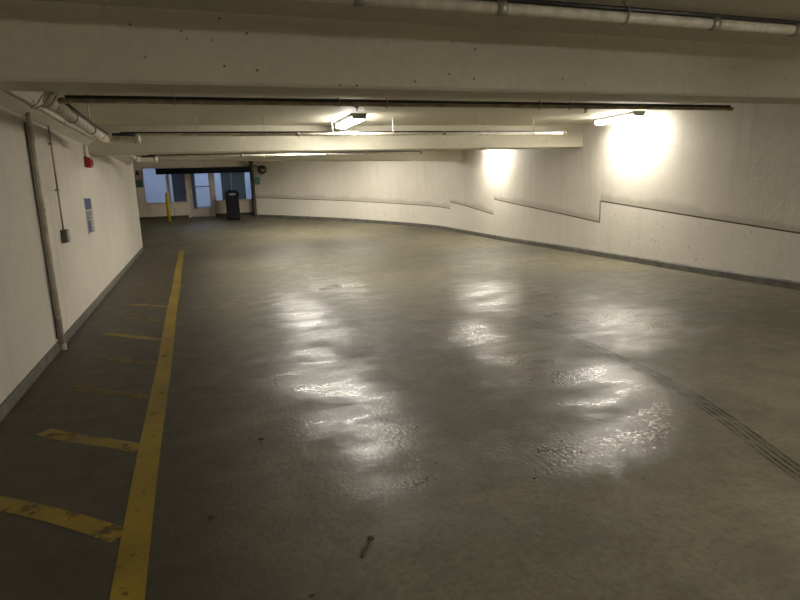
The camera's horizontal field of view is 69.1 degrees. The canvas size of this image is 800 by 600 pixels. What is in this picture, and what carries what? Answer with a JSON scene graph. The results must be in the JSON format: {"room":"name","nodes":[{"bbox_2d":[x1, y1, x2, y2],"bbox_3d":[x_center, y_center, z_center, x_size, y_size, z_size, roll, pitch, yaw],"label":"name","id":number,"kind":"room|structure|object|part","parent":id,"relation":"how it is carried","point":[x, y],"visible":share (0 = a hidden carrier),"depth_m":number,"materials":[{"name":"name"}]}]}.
{"room":"parking garage","nodes":[
{"label":"parking garage","id":0,"kind":"room"},
{"bbox_2d":[0,106,142,403],"bbox_3d":[-4.987,-0.414,4.059,3.700,2.806,27.000,-6,12,-19],"label":"wall","id":1,"kind":"structure","parent":0,"point":[84,266],"depth_m":6.50,"materials":[{"name":"paint"}]},
{"bbox_2d":[24,112,66,349],"bbox_3d":[-3.680,-0.671,6.042,0.075,2.460,0.081,-6,12,-19],"label":"drain pipe","id":2,"kind":"object","parent":1,"relation":"attached to","point":[41,209],"visible":0.99,"depth_m":6.01,"materials":[{"name":"metal"}]},
{"bbox_2d":[7,91,96,140],"bbox_3d":[-3.921,-2.086,6.565,0.052,0.054,6.260,-6,12,-19],"label":"conduit","id":3,"kind":"object","parent":1,"relation":"attached to","point":[30,102],"visible":0.96,"depth_m":6.32,"materials":[{"name":"white metal"}]},
{"bbox_2d":[47,125,70,242],"bbox_3d":[-4.045,-1.365,6.878,0.073,1.365,0.180,-6,12,-19],"label":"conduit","id":4,"kind":"object","parent":1,"relation":"attached to","point":[65,233],"visible":1,"depth_m":6.90,"materials":[{"name":"grey metal"}]},
{"bbox_2d":[0,91,131,164],"bbox_3d":[-3.021,-1.647,3.841,0.100,0.330,25.700,-6,12,-19],"label":"trim","id":5,"kind":"structure","parent":1,"relation":"attached to","point":[9,101],"depth_m":6.25,"materials":[{"name":"paint"}]},
{"bbox_2d":[0,247,143,422],"bbox_3d":[-3.185,0.734,4.917,0.025,0.100,27.000,-6,12,-19],"label":"baseboard","id":6,"kind":"structure","parent":1,"relation":"attached to","point":[24,385],"depth_m":5.78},
{"bbox_2d":[82,144,93,167],"bbox_3d":[-4.866,-2.251,9.073,0.110,0.360,0.200,-6,12,-19],"label":"fire alarm","id":7,"kind":"object","parent":1,"relation":"attached to","point":[88,162],"visible":1,"depth_m":9.00,"materials":[{"name":"red plastic"}]},
{"bbox_2d":[83,197,94,234],"bbox_3d":[-4.774,-1.299,8.935,0.012,0.560,0.620,-6,12,-19],"label":"poster","id":8,"kind":"object","parent":1,"relation":"attached to","point":[87,200],"visible":1,"depth_m":8.88,"materials":[{"name":"paper"}]},
{"bbox_3d":[-4.768,-1.209,8.954,0.002,0.335,0.580,-6,12,-19],"label":"panel","id":9,"kind":"part","parent":8,"relation":"part of","materials":[{"name":"white paper"}]},
{"bbox_2d":[133,161,256,216],"bbox_3d":[-9.627,-4.622,22.898,7.900,2.930,0.140,-6,12,-19],"label":"wall","id":10,"kind":"structure","parent":0,"point":[152,210],"depth_m":23.10,"materials":[{"name":"beige paint"}]},
{"bbox_2d":[135,180,142,187],"bbox_3d":[-10.153,-4.526,22.632,0.260,0.280,0.034,-6,12,-19],"label":"wall sign","id":11,"kind":"object","parent":10,"relation":"attached to","point":[139,183],"visible":1,"depth_m":22.61,"materials":[{"name":"green plastic"}]},
{"bbox_2d":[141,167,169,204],"bbox_3d":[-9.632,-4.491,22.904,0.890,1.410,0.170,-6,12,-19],"label":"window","id":12,"kind":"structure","parent":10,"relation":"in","point":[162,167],"depth_m":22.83,"materials":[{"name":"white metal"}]},
{"bbox_2d":[165,167,170,202],"bbox_3d":[-9.200,-4.553,23.064,0.060,1.380,0.140,-6,12,-19],"label":"trim","id":13,"kind":"structure","parent":10,"relation":"attached to","point":[165,167],"depth_m":23.01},
{"bbox_2d":[167,167,187,203],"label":"window","id":14,"kind":"structure","parent":10,"relation":"attached to","point":[178,180],"depth_m":23.67,"materials":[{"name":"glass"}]},
{"bbox_2d":[187,174,196,208],"bbox_3d":[-8.744,-4.565,24.165,0.470,1.990,0.300,-6,12,-19],"label":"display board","id":15,"kind":"object","parent":10,"relation":"attached to","point":[191,175],"visible":0.1,"depth_m":24.19,"materials":[{"name":"glass"}]},
{"bbox_2d":[139,212,252,219],"bbox_3d":[-9.702,-3.239,23.032,7.580,0.130,0.030,-6,12,-19],"label":"baseboard","id":16,"kind":"structure","parent":10,"relation":"attached to","point":[243,213],"depth_m":23.29,"materials":[{"name":"grey concrete"}]},
{"bbox_2d":[184,166,215,216],"bbox_3d":[-8.051,-4.365,23.487,1.060,1.990,0.188,-6,12,-19],"label":"door","id":17,"kind":"structure","parent":10,"relation":"in","point":[207,211],"depth_m":23.52,"materials":[{"name":"white metal"}]},
{"bbox_2d":[220,172,245,199],"bbox_3d":[-6.995,-4.668,24.453,0.970,2.020,0.300,-6,12,-19],"label":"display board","id":18,"kind":"object","parent":10,"relation":"in","point":[238,179],"visible":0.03,"depth_m":24.38,"materials":[{"name":"teal glass"}]},
{"bbox_2d":[249,161,256,216],"bbox_3d":[-6.008,-4.836,23.645,0.080,2.950,0.820,-6,12,-19],"label":"trim","id":19,"kind":"structure","parent":10,"relation":"attached to","point":[250,162],"depth_m":23.44,"materials":[{"name":"black metal"}]},
{"bbox_2d":[143,166,251,206],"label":"window","id":20,"kind":"structure","parent":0,"point":[155,185],"depth_m":26.49,"materials":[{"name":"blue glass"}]},
{"bbox_2d":[0,206,799,599],"bbox_3d":[-1.618,-0.818,10.700,14.400,1.320,37.200,-6,12,-19],"label":"floor","id":21,"kind":"structure","parent":0,"point":[355,386],"depth_m":3.94,"materials":[{"name":"concrete"}]},
{"bbox_2d":[0,496,122,542],"bbox_3d":[-1.926,1.106,3.033,1.030,0.001,0.938,-6,12,-19],"label":"hatch stripe","id":22,"kind":"object","parent":21,"relation":"on","point":[88,525],"visible":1,"depth_m":2.96,"materials":[{"name":"yellow paint"}]},
{"bbox_2d":[36,428,139,451],"bbox_3d":[-2.092,0.940,3.913,0.741,0.001,0.666,-6,12,-19],"label":"hatch stripe","id":23,"kind":"object","parent":21,"relation":"on","point":[77,438],"visible":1,"depth_m":3.90,"materials":[{"name":"yellow paint"}]},
{"bbox_2d":[67,384,149,398],"bbox_3d":[-2.437,0.766,4.866,0.728,0.001,0.675,-6,12,-19],"label":"hatch stripe","id":24,"kind":"object","parent":21,"relation":"on","point":[80,387],"visible":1,"depth_m":4.84,"materials":[{"name":"paint"}]},
{"bbox_2d":[88,354,156,364],"bbox_3d":[-2.776,0.594,5.809,0.725,0.001,0.700,-6,12,-19],"label":"hatch stripe","id":25,"kind":"object","parent":21,"relation":"on","point":[97,355],"visible":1,"depth_m":5.76,"materials":[{"name":"paint"}]},
{"bbox_2d":[102,333,161,340],"bbox_3d":[-3.111,0.423,6.744,0.724,0.001,0.707,-6,12,-19],"label":"hatch stripe","id":26,"kind":"object","parent":21,"relation":"on","point":[111,334],"visible":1,"depth_m":6.74,"materials":[{"name":"yellow paint"}]},
{"bbox_2d":[113,316,164,321],"bbox_3d":[-3.447,0.252,7.681,0.726,0.001,0.690,-6,12,-19],"label":"hatch stripe","id":27,"kind":"object","parent":21,"relation":"on","point":[137,318],"visible":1,"depth_m":7.66,"materials":[{"name":"yellow paint"}]},
{"bbox_2d":[121,303,167,306],"bbox_3d":[-3.789,0.080,8.628,0.729,0.001,0.665,-6,12,-19],"label":"hatch stripe","id":28,"kind":"object","parent":21,"relation":"on","point":[125,303],"visible":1,"depth_m":8.62,"materials":[{"name":"yellow paint"}]},
{"bbox_2d":[109,250,183,599],"bbox_3d":[-2.327,0.587,5.740,0.147,0.006,24.000,-6,12,-19],"label":"painted line","id":29,"kind":"structure","parent":21,"relation":"on","point":[130,574],"depth_m":3.28,"materials":[{"name":"yellow paint"}]},
{"bbox_2d":[165,193,171,221],"bbox_3d":[-8.916,-3.566,22.344,0.197,1.100,0.200,-6,12,-19],"label":"bollard","id":30,"kind":"object","parent":21,"relation":"on","point":[166,194],"visible":1,"depth_m":22.30,"materials":[{"name":"yellow metal"}]},
{"bbox_2d":[224,190,240,219],"bbox_3d":[-6.572,-3.739,22.827,0.520,1.150,0.532,-6,12,-19],"label":"trash bin","id":31,"kind":"object","parent":21,"relation":"on","point":[231,196],"visible":1,"depth_m":22.61,"materials":[{"name":"black plastic"}]},
{"bbox_3d":[-6.589,-4.161,22.750,0.520,0.290,0.520,-6,12,-19],"label":"lid","id":32,"kind":"part","parent":31,"relation":"part of","materials":[{"name":"black plastic"}]},
{"bbox_2d":[361,535,373,557],"bbox_3d":[-0.146,1.116,2.638,0.033,0.013,0.162,0,11,10],"label":"twig","id":33,"kind":"object","parent":21,"relation":"on","point":[371,537],"visible":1,"depth_m":2.64,"materials":[{"name":"brown wood"}]},
{"bbox_2d":[28,0,799,124],"bbox_3d":[-1.723,-3.761,10.125,14.400,1.320,37.200,-6,12,-19],"label":"ceiling","id":34,"kind":"structure","parent":0,"point":[100,114],"depth_m":4.99,"materials":[{"name":"paint"}]},
{"bbox_2d":[43,92,140,143],"bbox_3d":[-3.237,-2.060,6.310,0.478,0.450,3.537,-6,12,-19],"label":"pipe","id":35,"kind":"object","parent":34,"relation":"attached to","point":[70,116],"visible":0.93,"depth_m":6.14,"materials":[{"name":"white metal"}]},
{"bbox_2d":[126,155,157,161],"bbox_3d":[-5.083,-2.988,11.401,0.458,0.450,2.550,-6,12,-19],"label":"pipe","id":36,"kind":"object","parent":34,"relation":"attached to","point":[151,158],"visible":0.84,"depth_m":12.51,"materials":[{"name":"white metal"}]},
{"bbox_2d":[155,163,250,174],"bbox_3d":[-7.394,-5.226,21.835,3.400,0.915,0.120,-6,12,-19],"label":"bar","id":37,"kind":"object","parent":34,"relation":"hanging from","point":[159,171],"visible":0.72,"depth_m":21.83,"materials":[{"name":"black metal"}]},
{"bbox_2d":[147,151,421,157],"bbox_3d":[-2.524,-3.569,13.754,6.534,0.390,0.082,-6,12,-19],"label":"pipe","id":38,"kind":"object","parent":34,"relation":"hanging from","point":[370,152],"visible":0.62,"depth_m":13.69,"materials":[{"name":"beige metal"}]},
{"bbox_2d":[132,150,461,160],"bbox_3d":[-2.775,-4.317,17.572,10.020,0.412,0.500,-6,12,-19],"label":"beam","id":39,"kind":"structure","parent":34,"relation":"attached to","point":[439,155],"depth_m":17.77,"materials":[{"name":"paint"}]},
{"bbox_2d":[88,125,582,155],"bbox_3d":[-0.659,-3.111,11.199,9.670,0.460,0.460,-6,12,-19],"label":"beam","id":40,"kind":"structure","parent":34,"relation":"attached to","point":[573,138],"depth_m":10.76,"materials":[{"name":"paint"}]},
{"bbox_2d":[120,117,565,138],"bbox_3d":[-0.512,-2.887,9.750,7.754,0.335,0.082,-6,12,-19],"label":"pipe","id":41,"kind":"object","parent":34,"relation":"hanging from","point":[225,133],"visible":0.96,"depth_m":9.54,"materials":[{"name":"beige metal"}]},
{"bbox_2d":[334,114,366,128],"bbox_3d":[-0.838,-2.975,9.698,0.270,0.120,1.150,-6,12,-19],"label":"ceiling lamp","id":42,"kind":"object","parent":34,"relation":"attached to","point":[349,120],"visible":1,"depth_m":9.43,"materials":[{"name":"white plastic"}]},
{"bbox_2d":[30,92,733,113],"bbox_3d":[0.584,-2.062,5.607,7.516,0.444,0.568,-6,12,-19],"label":"pipe","id":43,"kind":"object","parent":34,"relation":"hanging from","point":[356,103],"visible":0.83,"depth_m":5.54,"materials":[{"name":"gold metal"}]},
{"bbox_2d":[0,0,799,103],"bbox_3d":[1.460,-1.962,4.925,9.400,0.460,0.420,-6,12,-19],"label":"beam","id":44,"kind":"structure","parent":34,"relation":"attached to","point":[45,46],"depth_m":4.12,"materials":[{"name":"paint"}]},
{"bbox_2d":[298,0,799,36],"bbox_3d":[1.840,-1.937,3.977,9.024,0.151,0.102,-6,12,-19],"label":"pipe","id":45,"kind":"object","parent":34,"relation":"hanging from","point":[499,8],"visible":1,"depth_m":3.76,"materials":[{"name":"white metal"}]},
{"bbox_2d":[593,111,645,124],"bbox_3d":[4.027,-3.350,10.731,0.270,0.120,1.100,-6,12,-19],"label":"ceiling lamp","id":46,"kind":"object","parent":34,"relation":"attached to","point":[632,115],"visible":1,"depth_m":10.57,"materials":[{"name":"white plastic"}]},
{"bbox_2d":[253,103,799,281],"bbox_3d":[4.322,-2.261,10.493,5.240,3.390,33.017,-8,13,-28],"label":"wall","id":47,"kind":"structure","parent":0,"point":[715,189],"depth_m":11.36,"materials":[{"name":"paint"}]},
{"bbox_2d":[254,177,259,184],"bbox_3d":[-5.694,-4.762,23.183,0.200,0.300,0.034,-6,12,-19],"label":"wall sign","id":48,"kind":"object","parent":47,"relation":"attached to","point":[257,179],"visible":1,"depth_m":23.17,"materials":[{"name":"green plastic"}]},
{"bbox_2d":[253,165,265,173],"bbox_3d":[-5.541,-5.136,22.911,0.399,0.351,0.399,8,15,41],"label":"mirror","id":49,"kind":"object","parent":47,"relation":"attached to","point":[261,169],"visible":1,"depth_m":22.83,"materials":[{"name":"grey mirror"}]},
{"bbox_2d":[257,214,799,289],"bbox_3d":[4.265,-0.939,10.591,4.965,0.707,32.744,-8,13,-28],"label":"baseboard","id":50,"kind":"structure","parent":47,"relation":"attached to","point":[790,284],"depth_m":11.84,"materials":[{"name":"grey concrete"}]}
]}

